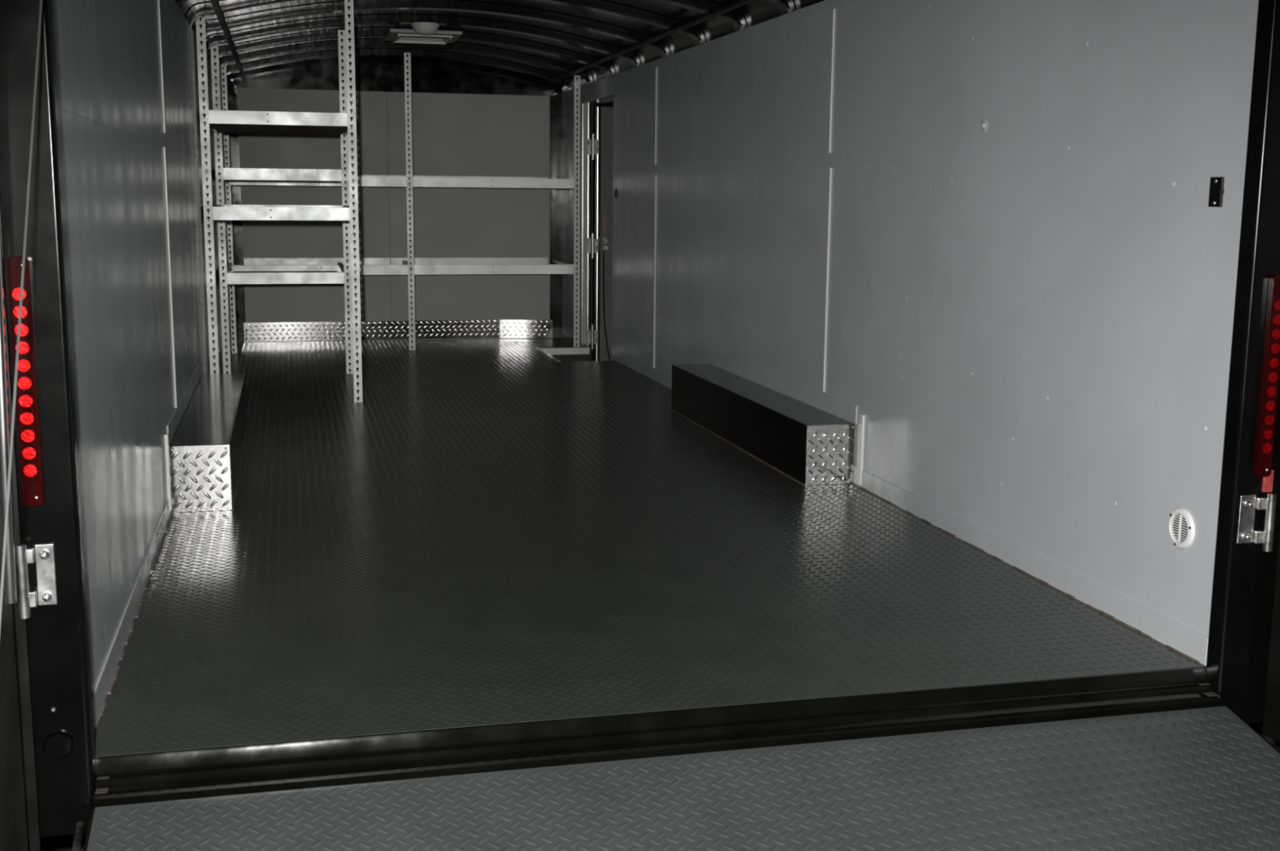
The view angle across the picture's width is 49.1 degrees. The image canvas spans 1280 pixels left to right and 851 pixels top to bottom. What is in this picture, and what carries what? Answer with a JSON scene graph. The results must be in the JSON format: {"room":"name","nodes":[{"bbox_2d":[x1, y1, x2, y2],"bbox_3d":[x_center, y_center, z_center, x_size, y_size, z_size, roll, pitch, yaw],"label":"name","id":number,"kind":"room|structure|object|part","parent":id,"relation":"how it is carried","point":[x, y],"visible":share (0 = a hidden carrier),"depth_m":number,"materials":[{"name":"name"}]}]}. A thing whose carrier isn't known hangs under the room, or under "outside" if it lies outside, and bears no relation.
{"room":"cargo space","nodes":[
{"label":"cargo space","id":0,"kind":"room"},
{"bbox_2d":[0,0,42,635],"bbox_3d":[-0.892,-0.040,2.022,0.005,2.055,1.599,-2,10,-14],"label":"cable","id":1,"kind":"object","parent":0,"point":[3,561],"visible":1,"depth_m":2.02,"materials":[{"name":"grey metal"}]},
{"bbox_2d":[52,0,234,693],"bbox_3d":[-2.040,-0.905,6.354,0.040,1.820,8.000,-2,10,-14],"label":"wall","id":2,"kind":"structure","parent":0,"point":[108,51],"depth_m":3.65,"materials":[{"name":"white paint"}]},
{"bbox_2d":[0,213,57,850],"bbox_3d":[-1.077,-0.182,1.857,0.099,2.160,1.224,0,9,-3],"label":"door","id":3,"kind":"structure","parent":2,"relation":"in","point":[13,825],"depth_m":2.50,"materials":[{"name":"metal"}]},
{"bbox_3d":[-1.096,-0.502,2.363,0.052,1.655,0.020,-2,10,-14],"label":"lock rod","id":4,"kind":"part","parent":3,"relation":"part of","materials":[{"name":"metal"}]},
{"bbox_3d":[-1.103,0.235,2.529,0.020,0.028,0.012,-2,10,-14],"label":"knuckle arm","id":5,"kind":"part","parent":3,"relation":"part of","materials":[{"name":"metal"}]},
{"bbox_3d":[-1.104,0.315,2.542,0.020,0.030,0.012,-2,10,-14],"label":"knuckle arm","id":6,"kind":"part","parent":3,"relation":"part of","materials":[{"name":"metal"}]},
{"bbox_2d":[0,0,96,839],"bbox_3d":[-1.099,-0.331,2.476,0.155,2.230,0.058,-2,10,-14],"label":"door frame","id":7,"kind":"structure","parent":2,"relation":"attached to","point":[59,652],"depth_m":2.51,"materials":[{"name":"black paint"}]},
{"bbox_2d":[7,255,44,506],"bbox_3d":[-1.086,-0.076,2.481,0.036,0.446,0.019,-2,10,-14],"label":"tail light","id":8,"kind":"object","parent":7,"relation":"attached to","point":[28,409],"visible":0.93,"depth_m":2.48,"materials":[{"name":"plastic"}]},
{"bbox_2d":[43,706,74,759],"bbox_3d":[-1.077,0.570,2.591,0.052,0.098,0.020,-2,10,-14],"label":"cap","id":9,"kind":"object","parent":7,"relation":"attached to","point":[58,744],"visible":1,"depth_m":2.59,"materials":[{"name":"black paint"}]},
{"bbox_2d":[94,776,109,794],"bbox_3d":[-1.018,0.679,2.657,0.022,0.016,0.054,-2,10,-14],"label":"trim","id":10,"kind":"structure","parent":2,"relation":"attached to","point":[98,791],"depth_m":2.65,"materials":[{"name":"grey metal"}]},
{"bbox_2d":[93,511,173,737],"bbox_3d":[-1.314,0.460,3.705,0.008,0.005,2.102,-2,10,-14],"label":"trim","id":11,"kind":"structure","parent":2,"relation":"attached to","point":[116,673],"depth_m":3.47,"materials":[{"name":"grey metal"}]},
{"bbox_2d":[57,84,220,166],"bbox_3d":[-1.968,-1.201,6.113,0.002,0.044,7.600,-2,10,-14],"label":"trim","id":12,"kind":"structure","parent":2,"relation":"attached to","point":[68,101],"depth_m":3.50,"materials":[{"name":"white paint"}]},
{"bbox_2d":[92,357,222,729],"bbox_3d":[-1.813,-0.013,5.641,0.005,0.298,6.240,-2,10,-14],"label":"baseboard","id":13,"kind":"structure","parent":2,"relation":"attached to","point":[100,694],"depth_m":3.65,"materials":[{"name":"white paint"}]},
{"bbox_2d":[157,0,165,133],"bbox_3d":[-1.657,-1.272,4.853,0.007,0.510,0.013,-2,10,-14],"label":"trim","id":14,"kind":"structure","parent":2,"relation":"attached to","point":[158,1],"depth_m":4.85,"materials":[{"name":"silver metal"}]},
{"bbox_2d":[164,433,172,511],"bbox_3d":[-1.547,0.153,4.597,0.012,0.255,0.030,-2,10,-14],"label":"trim","id":15,"kind":"structure","parent":2,"relation":"attached to","point":[166,435],"depth_m":4.58,"materials":[{"name":"silver metal"}]},
{"bbox_2d":[163,146,177,408],"bbox_3d":[-1.654,-0.515,4.939,0.007,0.916,0.013,-2,10,-14],"label":"trim","id":16,"kind":"structure","parent":2,"relation":"attached to","point":[164,148],"depth_m":4.93,"materials":[{"name":"silver metal"}]},
{"bbox_2d":[222,56,565,342],"bbox_3d":[-1.750,-1.721,10.300,2.540,2.250,0.403,-2,10,-14],"label":"wall","id":17,"kind":"structure","parent":0,"point":[468,119],"depth_m":10.18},
{"bbox_2d":[244,320,552,342],"bbox_3d":[-1.743,-0.697,10.250,2.218,0.137,0.063,-2,10,-12],"label":"kick plate","id":18,"kind":"object","parent":17,"relation":"attached to","point":[452,329],"visible":0.98,"depth_m":10.25,"materials":[{"name":"silver metal"}]},
{"bbox_2d":[175,0,824,92],"bbox_3d":[-0.817,-1.978,6.482,2.544,0.280,8.000,-2,10,-14],"label":"ceiling","id":19,"kind":"structure","parent":0,"point":[557,41],"depth_m":7.87,"materials":[{"name":"black metal"}]},
{"bbox_2d":[384,27,462,44],"bbox_3d":[-1.305,-2.337,8.419,0.420,0.052,0.500,-2,10,-14],"label":"ceiling vent","id":20,"kind":"object","parent":19,"relation":"in","point":[393,34],"visible":0.99,"depth_m":8.35,"materials":[{"name":"white plastic"}]},
{"bbox_2d":[410,22,439,35],"bbox_3d":[-1.238,-2.285,8.090,0.163,0.063,0.163,-2,10,-14],"label":"dome light","id":21,"kind":"object","parent":19,"relation":"attached to","point":[426,28],"visible":1,"depth_m":8.04,"materials":[{"name":"white plastic"}]},
{"bbox_2d":[94,333,1206,765],"bbox_3d":[-0.835,-0.021,6.805,2.460,0.052,8.000,-2,10,-14],"label":"floor","id":22,"kind":"structure","parent":0,"point":[499,531],"depth_m":3.96,"materials":[{"name":"grey rubber"}]},
{"bbox_2d":[168,373,248,512],"bbox_3d":[-1.702,0.026,5.625,0.198,0.228,1.924,-2,10,-14],"label":"wheel well cover","id":23,"kind":"object","parent":22,"relation":"on","point":[206,448],"visible":1,"depth_m":4.81,"materials":[{"name":"silver metal"}]},
{"bbox_3d":[-1.475,0.179,4.710,0.192,0.227,0.012,-2,10,-14],"label":"plate","id":24,"kind":"part","parent":23,"relation":"part of","materials":[{"name":"metal"}]},
{"bbox_3d":[-1.707,-0.085,5.611,0.188,0.004,1.906,-2,10,-14],"label":"panel","id":25,"kind":"part","parent":23,"relation":"part of","materials":[{"name":"black paint"}]},
{"bbox_3d":[-1.615,0.022,5.652,0.004,0.228,1.907,-2,10,-14],"label":"panel","id":26,"kind":"part","parent":23,"relation":"part of","materials":[{"name":"black paint"}]},
{"bbox_2d":[195,0,362,402],"bbox_3d":[-1.925,-1.203,7.556,0.754,2.019,1.230,-2,10,-14],"label":"shelving unit","id":27,"kind":"object","parent":22,"relation":"on","point":[216,120],"visible":0.97,"depth_m":7.03,"materials":[{"name":"grey paint"}]},
{"bbox_3d":[-2.128,-1.060,6.912,0.043,1.943,0.043,-2,10,-14],"label":"post","id":28,"kind":"part","parent":27,"relation":"part of","materials":[{"name":"silver metal"}]},
{"bbox_3d":[-2.405,-1.231,8.047,0.043,1.905,0.043,-2,10,-14],"label":"post","id":29,"kind":"part","parent":27,"relation":"part of","materials":[{"name":"silver metal"}]},
{"bbox_2d":[217,168,348,284],"bbox_3d":[-2.211,-1.248,8.702,0.732,0.663,1.202,-2,10,-14],"label":"shelves","id":30,"kind":"object","parent":27,"relation":"attached to","point":[245,175],"visible":0.92,"depth_m":8.14,"materials":[{"name":"silver metal"}]},
{"bbox_3d":[-1.722,-1.290,8.209,0.043,1.981,0.043,-2,10,-14],"label":"post","id":31,"kind":"part","parent":27,"relation":"part of","materials":[{"name":"silver metal"}]},
{"bbox_3d":[-1.445,-1.119,7.074,0.043,2.019,0.043,-2,10,-14],"label":"post","id":32,"kind":"part","parent":27,"relation":"part of","materials":[{"name":"silver metal"}]},
{"bbox_2d":[219,53,580,353],"bbox_3d":[-1.649,-1.549,9.781,2.371,1.981,0.682,-2,10,-14],"label":"shelving unit","id":33,"kind":"object","parent":22,"relation":"on","point":[367,266],"visible":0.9,"depth_m":9.59,"materials":[{"name":"grey paint"}]},
{"bbox_3d":[-2.702,-1.406,9.207,0.043,1.867,0.043,-2,10,-14],"label":"post","id":34,"kind":"part","parent":33,"relation":"part of","materials":[{"name":"silver metal"}]},
{"bbox_3d":[-1.557,-1.498,9.479,0.043,1.981,0.043,-2,10,-14],"label":"post","id":35,"kind":"part","parent":33,"relation":"part of","materials":[{"name":"silver metal"}]},
{"bbox_3d":[-0.443,-1.477,9.763,0.043,1.867,0.043,-2,10,-14],"label":"post","id":36,"kind":"part","parent":33,"relation":"part of","materials":[{"name":"silver metal"}]},
{"bbox_2d":[535,346,591,361],"bbox_3d":[-0.425,-0.396,9.672,0.570,0.244,1.190,-2,10,-14],"label":"well","id":37,"kind":"object","parent":22,"relation":"in","point":[558,353],"visible":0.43,"depth_m":9.86,"materials":[{"name":"grey metal"}]},
{"bbox_3d":[-0.621,-0.479,9.427,0.023,0.003,0.822,-2,10,-14],"label":"edge trim","id":38,"kind":"part","parent":37,"relation":"part of","materials":[{"name":"metal"}]},
{"bbox_3d":[-0.532,-0.525,9.856,0.358,0.050,0.028,-2,10,-14],"label":"edge trim","id":39,"kind":"part","parent":37,"relation":"part of","materials":[{"name":"silver metal"}]},
{"bbox_2d":[670,364,855,485],"bbox_3d":[0.480,-0.043,6.167,0.198,0.228,1.915,-2,10,-14],"label":"wheel well cover","id":40,"kind":"object","parent":22,"relation":"on","point":[810,446],"visible":1,"depth_m":5.70,"materials":[{"name":"black metal"}]},
{"bbox_3d":[0.486,-0.154,6.152,0.188,0.004,1.905,-2,10,-14],"label":"panel","id":41,"kind":"part","parent":40,"relation":"part of","materials":[{"name":"black paint"}]},
{"bbox_3d":[0.713,0.110,5.255,0.192,0.227,0.007,-2,10,-14],"label":"plate","id":42,"kind":"part","parent":40,"relation":"part of","materials":[{"name":"metal"}]},
{"bbox_2d":[562,0,1258,637],"bbox_3d":[0.386,-0.956,6.956,0.040,1.870,8.000,-2,10,-14],"label":"wall","id":43,"kind":"structure","parent":0,"point":[1036,353],"depth_m":4.28,"materials":[{"name":"white paint"}]},
{"bbox_2d":[581,96,613,361],"bbox_3d":[-0.233,-1.276,9.640,0.139,1.945,1.060,-2,10,-14],"label":"door frame","id":44,"kind":"structure","parent":43,"relation":"attached to","point":[589,166],"depth_m":10.10,"materials":[{"name":"metal"}]},
{"bbox_2d":[586,106,613,361],"bbox_3d":[0.137,-1.351,10.220,1.058,1.880,0.085,-2,10,-14],"label":"door","id":45,"kind":"structure","parent":43,"relation":"in","point":[602,144],"depth_m":10.10,"materials":[{"name":"metal"}]},
{"bbox_3d":[-0.306,-1.337,10.112,0.034,1.880,0.022,-2,10,-14],"label":"edge trim","id":46,"kind":"part","parent":45,"relation":"part of","materials":[{"name":"metal"}]},
{"bbox_3d":[-0.251,-1.312,10.104,0.040,0.085,0.039,-2,10,-14],"label":"handle","id":47,"kind":"part","parent":45,"relation":"part of","materials":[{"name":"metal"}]},
{"bbox_2d":[602,251,610,360],"bbox_3d":[-0.238,-0.845,10.176,0.072,0.831,0.018,2,10,10],"label":"cable","id":48,"kind":"object","parent":45,"relation":"hanging from","point":[603,296],"visible":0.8,"depth_m":10.17,"materials":[{"name":"black rubber"}]},
{"bbox_2d":[614,188,617,198],"bbox_3d":[-0.156,-1.489,8.987,0.009,0.061,0.038,-2,10,-14],"label":"wall switch","id":49,"kind":"object","parent":43,"relation":"attached to","point":[615,189],"visible":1,"depth_m":8.97,"materials":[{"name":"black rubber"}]},
{"bbox_2d":[653,174,656,368],"bbox_3d":[0.085,-0.883,8.089,0.007,1.108,0.013,-2,10,-14],"label":"trim","id":50,"kind":"structure","parent":43,"relation":"attached to","point":[655,175],"depth_m":8.08,"materials":[{"name":"silver metal"}]},
{"bbox_2d":[654,66,657,164],"bbox_3d":[0.090,-1.755,7.959,0.007,0.543,0.013,-2,10,-14],"label":"trim","id":51,"kind":"structure","parent":43,"relation":"attached to","point":[656,67],"depth_m":7.96,"materials":[{"name":"silver metal"}]},
{"bbox_2d":[93,666,1222,808],"bbox_3d":[0.144,0.668,2.949,2.423,0.129,0.074,-2,10,-14],"label":"sill","id":52,"kind":"structure","parent":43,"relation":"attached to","point":[202,773],"depth_m":2.90,"materials":[{"name":"black metal"}]},
{"bbox_2d":[1198,683,1217,696],"bbox_3d":[1.306,0.607,3.230,0.027,0.016,0.054,-2,10,-14],"label":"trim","id":53,"kind":"structure","parent":52,"relation":"attached to","point":[1208,694],"depth_m":3.22,"materials":[{"name":"grey metal"}]},
{"bbox_2d":[564,0,858,97],"bbox_3d":[0.387,-1.849,6.754,0.002,0.042,7.900,-2,10,-14],"label":"trim","id":54,"kind":"structure","parent":43,"relation":"attached to","point":[826,5],"depth_m":6.62,"materials":[{"name":"white paint"}]},
{"bbox_2d":[822,167,831,392],"bbox_3d":[0.734,-0.565,5.498,0.007,0.878,0.013,-2,10,-14],"label":"trim","id":55,"kind":"structure","parent":43,"relation":"attached to","point":[830,168],"depth_m":5.49,"materials":[{"name":"silver metal"}]},
{"bbox_2d":[828,8,835,153],"bbox_3d":[0.737,-1.323,5.389,0.007,0.540,0.013,-2,10,-14],"label":"trim","id":56,"kind":"structure","parent":43,"relation":"attached to","point":[833,10],"depth_m":5.38,"materials":[{"name":"silver metal"}]},
{"bbox_2d":[856,413,865,485],"bbox_3d":[0.822,0.089,5.214,0.012,0.265,0.035,-2,10,-14],"label":"trim","id":57,"kind":"structure","parent":43,"relation":"attached to","point":[861,417],"depth_m":5.20,"materials":[{"name":"silver metal"}]},
{"bbox_2d":[611,348,1208,666],"bbox_3d":[0.569,-0.087,6.228,0.006,0.298,6.240,-2,10,-14],"label":"baseboard","id":58,"kind":"structure","parent":43,"relation":"attached to","point":[1162,629],"depth_m":4.30,"materials":[{"name":"white paint"}]},
{"bbox_2d":[612,124,1248,176],"bbox_3d":[0.578,-1.134,6.065,0.003,0.051,6.260,-2,10,-14],"label":"trim","id":59,"kind":"structure","parent":43,"relation":"attached to","point":[1224,138],"depth_m":4.12,"materials":[{"name":"white paint"}]},
{"bbox_2d":[981,118,988,133],"bbox_3d":[1.035,-0.905,4.228,0.009,0.044,0.044,-2,10,-14],"label":"screw","id":60,"kind":"object","parent":43,"relation":"attached to","point":[984,125],"depth_m":4.22,"materials":[{"name":"white paint"}]},
{"bbox_2d":[852,483,1199,663],"bbox_3d":[1.052,0.384,4.301,0.007,0.005,2.126,-2,10,-14],"label":"trim","id":61,"kind":"structure","parent":43,"relation":"attached to","point":[862,488],"depth_m":3.86,"materials":[{"name":"black metal"}]},
{"bbox_2d":[1167,507,1195,549],"bbox_3d":[1.288,0.245,3.343,0.011,0.098,0.098,-2,10,-14],"label":"air vent","id":62,"kind":"object","parent":43,"relation":"in","point":[1181,529],"visible":1,"depth_m":3.34,"materials":[{"name":"white plastic"}]},
{"bbox_2d":[1208,177,1224,207],"bbox_3d":[1.304,-0.529,3.177,0.012,0.067,0.048,-2,10,-14],"label":"plate","id":63,"kind":"object","parent":43,"relation":"attached to","point":[1216,189],"visible":1,"depth_m":3.17,"materials":[{"name":"black metal"}]},
{"bbox_2d":[1205,0,1279,724],"bbox_3d":[1.395,-0.408,3.090,0.135,2.230,0.058,-2,10,-14],"label":"door frame","id":64,"kind":"structure","parent":43,"relation":"attached to","point":[1244,575],"depth_m":3.13,"materials":[{"name":"black paint"}]},
{"bbox_2d":[1253,274,1279,477],"bbox_3d":[1.394,-0.108,3.100,0.036,0.450,0.019,-2,10,-14],"label":"tail light","id":65,"kind":"object","parent":64,"relation":"attached to","point":[1270,369],"visible":1,"depth_m":3.10,"materials":[{"name":"plastic"}]},
{"bbox_2d":[1261,470,1274,492],"bbox_3d":[1.409,0.125,3.147,0.024,0.050,0.008,-2,10,-14],"label":"reflector","id":66,"kind":"object","parent":64,"relation":"attached to","point":[1267,482],"visible":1,"depth_m":3.14,"materials":[{"name":"red plastic"}]},
{"bbox_2d":[1235,493,1279,742],"bbox_3d":[1.665,-0.268,2.535,0.113,2.160,1.227,-4,10,-25],"label":"door","id":67,"kind":"structure","parent":43,"relation":"in","point":[1271,723],"depth_m":3.16,"materials":[{"name":"black metal"}]},
{"bbox_3d":[1.396,0.251,3.160,0.025,0.030,0.012,-2,10,-14],"label":"knuckle arm","id":68,"kind":"part","parent":67,"relation":"part of","materials":[{"name":"metal"}]},
{"bbox_3d":[1.397,0.175,3.148,0.025,0.028,0.012,-2,10,-14],"label":"knuckle arm","id":69,"kind":"part","parent":67,"relation":"part of","materials":[{"name":"metal"}]},
{"label":"outside","id":70,"kind":"structure","parent":0,"visible":0},
{"bbox_2d":[27,352,1279,850],"bbox_3d":[-0.098,0.929,5.061,15.000,0.100,20.000,-2,10,-14],"label":"ground","id":71,"kind":"structure","parent":70,"point":[56,843],"depth_m":3.69,"materials":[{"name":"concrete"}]},
{"bbox_2d":[71,706,1279,850],"bbox_3d":[0.432,1.141,1.802,2.460,0.552,2.404,-2,10,-14],"label":"ramp","id":72,"kind":"object","parent":71,"relation":"on","point":[1197,780],"visible":1,"depth_m":2.75,"materials":[{"name":"grey metal"}]},
{"bbox_3d":[-0.734,1.178,1.515,0.006,0.049,2.446,-2,22,-14],"label":"rail","id":73,"kind":"part","parent":72,"relation":"part of","materials":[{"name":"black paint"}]},
{"bbox_3d":[1.623,1.105,2.096,0.006,0.049,2.446,-2,22,-14],"label":"rail","id":74,"kind":"part","parent":72,"relation":"part of","materials":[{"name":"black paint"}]}
]}

